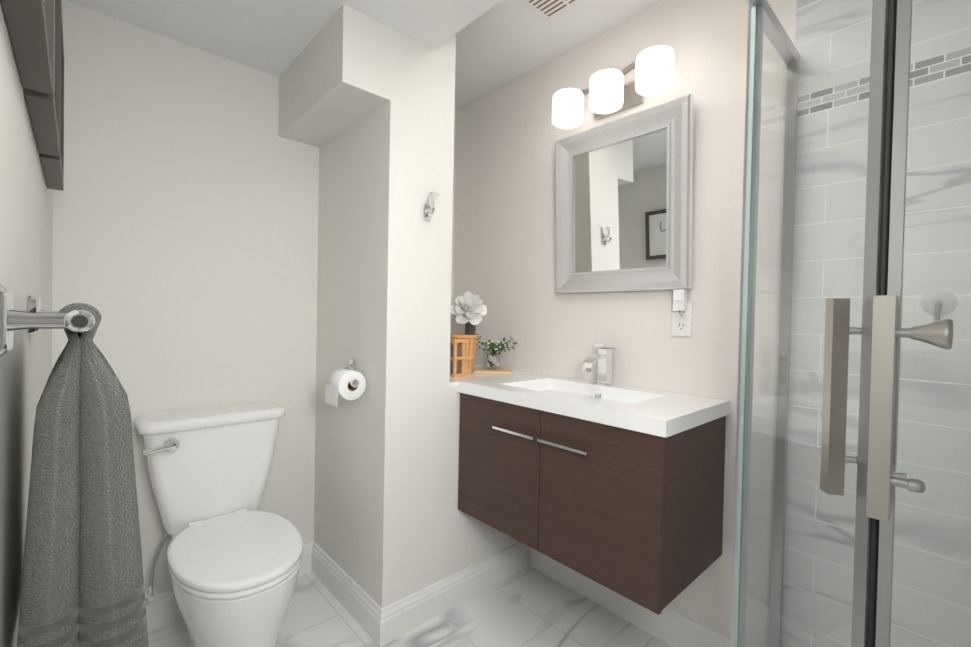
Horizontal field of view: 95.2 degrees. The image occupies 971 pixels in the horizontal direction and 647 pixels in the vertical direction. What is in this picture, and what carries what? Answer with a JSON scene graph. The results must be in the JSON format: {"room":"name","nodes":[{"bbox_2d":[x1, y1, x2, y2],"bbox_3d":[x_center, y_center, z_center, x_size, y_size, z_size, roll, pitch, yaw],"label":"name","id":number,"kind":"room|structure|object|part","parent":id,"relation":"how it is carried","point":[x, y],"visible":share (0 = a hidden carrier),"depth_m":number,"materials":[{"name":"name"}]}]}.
{"room":"bathroom","nodes":[
{"label":"bathroom","id":0,"kind":"room"},
{"bbox_2d":[0,0,52,646],"bbox_3d":[-0.444,-0.064,0.315,0.100,2.550,3.330,0,1,-43],"label":"wall","id":1,"kind":"structure","parent":0,"point":[26,209],"depth_m":0.64,"materials":[{"name":"paint"}]},
{"bbox_2d":[1,0,52,94],"bbox_3d":[-0.558,-0.534,0.541,0.032,0.370,0.360,0,1,-43],"label":"picture frame","id":2,"kind":"object","parent":1,"relation":"attached to","point":[30,25],"visible":0.94,"depth_m":0.56,"materials":[{"name":"wood"},{"name":"glass"},{"name":"paper"}]},
{"bbox_2d":[24,0,59,156],"bbox_3d":[-0.818,-0.544,0.824,0.032,0.370,0.350,0,1,-43],"label":"picture frame","id":3,"kind":"object","parent":1,"relation":"attached to","point":[44,111],"visible":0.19,"depth_m":0.83,"materials":[{"name":"wood"},{"name":"glass"},{"name":"paper"}]},
{"bbox_2d":[40,0,63,190],"bbox_3d":[-1.076,-0.553,1.103,0.032,0.370,0.350,0,1,-43],"label":"picture frame","id":4,"kind":"object","parent":1,"relation":"attached to","point":[53,168],"visible":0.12,"depth_m":1.12,"materials":[{"name":"wood"},{"name":"glass"},{"name":"paper"}]},
{"bbox_2d":[0,285,148,646],"bbox_3d":[-0.603,0.201,0.661,0.135,0.487,0.546,0,1,-43],"label":"towel rail","id":5,"kind":"object","parent":1,"relation":"attached to","point":[82,583],"visible":1,"depth_m":0.52,"materials":[{"name":"grey fabric"}]},
{"bbox_2d":[52,0,456,592],"bbox_3d":[-0.828,-0.100,2.156,1.828,2.550,0.100,0,1,-43],"label":"wall","id":6,"kind":"structure","parent":0,"point":[185,236],"depth_m":1.75,"materials":[{"name":"paint"}]},
{"bbox_2d":[145,543,308,630],"bbox_3d":[-1.142,1.110,1.829,0.873,0.130,0.016,0,1,-43],"label":"baseboard","id":7,"kind":"structure","parent":6,"relation":"attached to","point":[164,610],"depth_m":1.73,"materials":[{"name":"white"}]},
{"bbox_2d":[66,0,500,76],"bbox_3d":[0.016,-1.196,0.700,1.088,0.280,3.130,0,1,-43],"label":"ceiling","id":8,"kind":"structure","parent":0,"point":[273,37],"depth_m":1.58,"materials":[{"name":"paint"}]},
{"bbox_2d":[278,4,391,147],"bbox_3d":[-0.630,-1.095,1.794,0.185,0.540,0.650,0,1,-43],"label":"beam","id":9,"kind":"structure","parent":8,"relation":"attached to","point":[334,79],"depth_m":1.62,"materials":[{"name":"paint"}]},
{"bbox_2d":[148,566,671,646],"bbox_3d":[0.203,1.240,0.954,1.928,0.050,3.330,0,1,-43],"label":"floor","id":10,"kind":"structure","parent":0,"point":[529,606],"depth_m":1.76,"materials":[{"name":"tile"}]},
{"bbox_2d":[134,401,302,646],"bbox_3d":[-0.900,0.765,1.558,0.484,0.836,0.712,0,1,-43],"label":"toilet","id":11,"kind":"object","parent":10,"relation":"on","point":[234,556],"visible":1,"depth_m":1.56,"materials":[{"name":"white ceramic"}]},
{"bbox_2d":[314,29,455,607],"bbox_3d":[-0.473,-0.090,1.973,0.298,2.550,0.650,0,1,-43],"label":"column","id":12,"kind":"structure","parent":10,"relation":"on","point":[384,323],"depth_m":1.76,"materials":[{"name":"paint"}]},
{"bbox_2d":[309,541,373,638],"bbox_3d":[-0.602,1.120,1.875,0.016,0.130,0.600,0,1,-43],"label":"baseboard","id":13,"kind":"structure","parent":12,"relation":"attached to","point":[351,596],"depth_m":1.86,"materials":[{"name":"white"}]},
{"bbox_2d":[325,359,365,406],"bbox_3d":[-0.549,0.229,1.739,0.128,0.159,0.186,0,1,-43],"label":"toilet paper holder","id":14,"kind":"object","parent":12,"relation":"attached to","point":[343,382],"visible":1,"depth_m":1.69,"materials":[{"name":"white paper"}]},
{"bbox_2d":[422,192,438,219],"bbox_3d":[-0.210,-0.458,1.725,0.050,0.101,0.052,0,1,-43],"label":"robe hook","id":15,"kind":"object","parent":12,"relation":"attached to","point":[428,210],"visible":1,"depth_m":1.72,"materials":[{"name":"silver metal"}]},
{"bbox_2d":[446,362,528,576],"bbox_3d":[-0.184,0.712,2.264,0.527,0.950,0.654,0,1,-43],"label":"wall","id":16,"kind":"structure","parent":10,"relation":"on","point":[470,540],"depth_m":1.90,"materials":[{"name":"paint"}]},
{"bbox_2d":[373,542,528,646],"bbox_3d":[-0.090,1.129,1.914,0.823,0.130,0.016,0,1,-43],"label":"baseboard","id":17,"kind":"structure","parent":16,"relation":"attached to","point":[378,624],"depth_m":1.83,"materials":[{"name":"white"}]},
{"bbox_2d":[450,291,518,376],"bbox_3d":[-0.023,0.043,2.178,0.434,0.394,0.280,0,1,-43],"label":"flower decoration","id":18,"kind":"object","parent":16,"relation":"on","point":[469,307],"visible":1,"depth_m":2.14,"materials":[{"name":"brown wood"}]},
{"bbox_2d":[730,0,970,646],"bbox_3d":[1.104,0.205,0.600,0.882,2.066,1.432,0,1,-43],"label":"shower enclosure","id":19,"kind":"object","parent":10,"relation":"on","point":[879,477],"visible":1,"depth_m":0.67,"materials":[{"name":"clear glass"}]},
{"bbox_2d":[455,0,664,109],"bbox_3d":[0.653,-1.287,1.284,0.640,0.090,3.130,0,1,-43],"label":"ceiling","id":20,"kind":"structure","parent":0,"point":[501,43],"depth_m":1.96,"materials":[{"name":"paint"}]},
{"bbox_2d":[516,0,585,22],"bbox_3d":[0.254,-1.250,1.665,0.260,0.010,0.260,0,1,-43],"label":"ceiling vent","id":21,"kind":"object","parent":20,"relation":"in","point":[548,11],"visible":1,"depth_m":1.75,"materials":[{"name":"white"}]},
{"bbox_2d":[453,0,796,646],"bbox_3d":[0.395,-0.073,2.053,0.168,2.550,1.710,0,1,-43],"label":"wall","id":22,"kind":"structure","parent":0,"point":[509,135],"depth_m":1.76,"materials":[{"name":"paint"}]},
{"bbox_2d":[457,344,729,614],"bbox_3d":[0.355,0.442,1.698,0.499,0.717,0.900,0,1,-43],"label":"bathroom vanity","id":23,"kind":"object","parent":22,"relation":"attached to","point":[605,482],"visible":1,"depth_m":1.44,"materials":[{"name":"brown wood"}]},
{"bbox_2d":[552,45,674,128],"bbox_3d":[0.503,-0.954,1.800,0.157,0.166,0.533,0,1,-43],"label":"sconce","id":24,"kind":"object","parent":22,"relation":"attached to","point":[608,91],"visible":1,"depth_m":1.75,"materials":[{"name":"white glass"}]},
{"bbox_3d":[0.538,-0.480,1.823,0.064,0.692,0.604,0,1,-43],"label":"mirror frame","id":25,"kind":"part","parent":22,"relation":"part of","materials":[{"name":"white wood"}]},
{"bbox_2d":[672,289,692,335],"bbox_3d":[0.722,-0.040,1.644,0.040,0.172,0.072,0,1,-43],"label":"electrical outlet plate","id":26,"kind":"object","parent":22,"relation":"attached to","point":[681,316],"visible":1,"depth_m":1.64,"materials":[{"name":"white plastic"}]},
{"bbox_2d":[529,547,729,646],"bbox_3d":[0.573,1.144,1.816,0.016,0.130,1.060,0,1,-43],"label":"baseboard","id":27,"kind":"structure","parent":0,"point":[672,627],"depth_m":1.76,"materials":[{"name":"white"}]},
{"bbox_2d":[781,0,970,646],"bbox_3d":[1.480,-0.034,0.925,0.100,2.550,1.420,0,1,-43],"label":"tiled wall","id":28,"kind":"structure","parent":0,"point":[955,587],"depth_m":1.21,"materials":[{"name":"white tile"}]},
{"bbox_2d":[921,290,955,321],"bbox_3d":[1.176,-0.042,1.151,0.036,0.092,0.068,0,1,-43],"label":"hook","id":29,"kind":"object","parent":28,"relation":"attached to","point":[938,307],"depth_m":1.15,"materials":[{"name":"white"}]}
]}

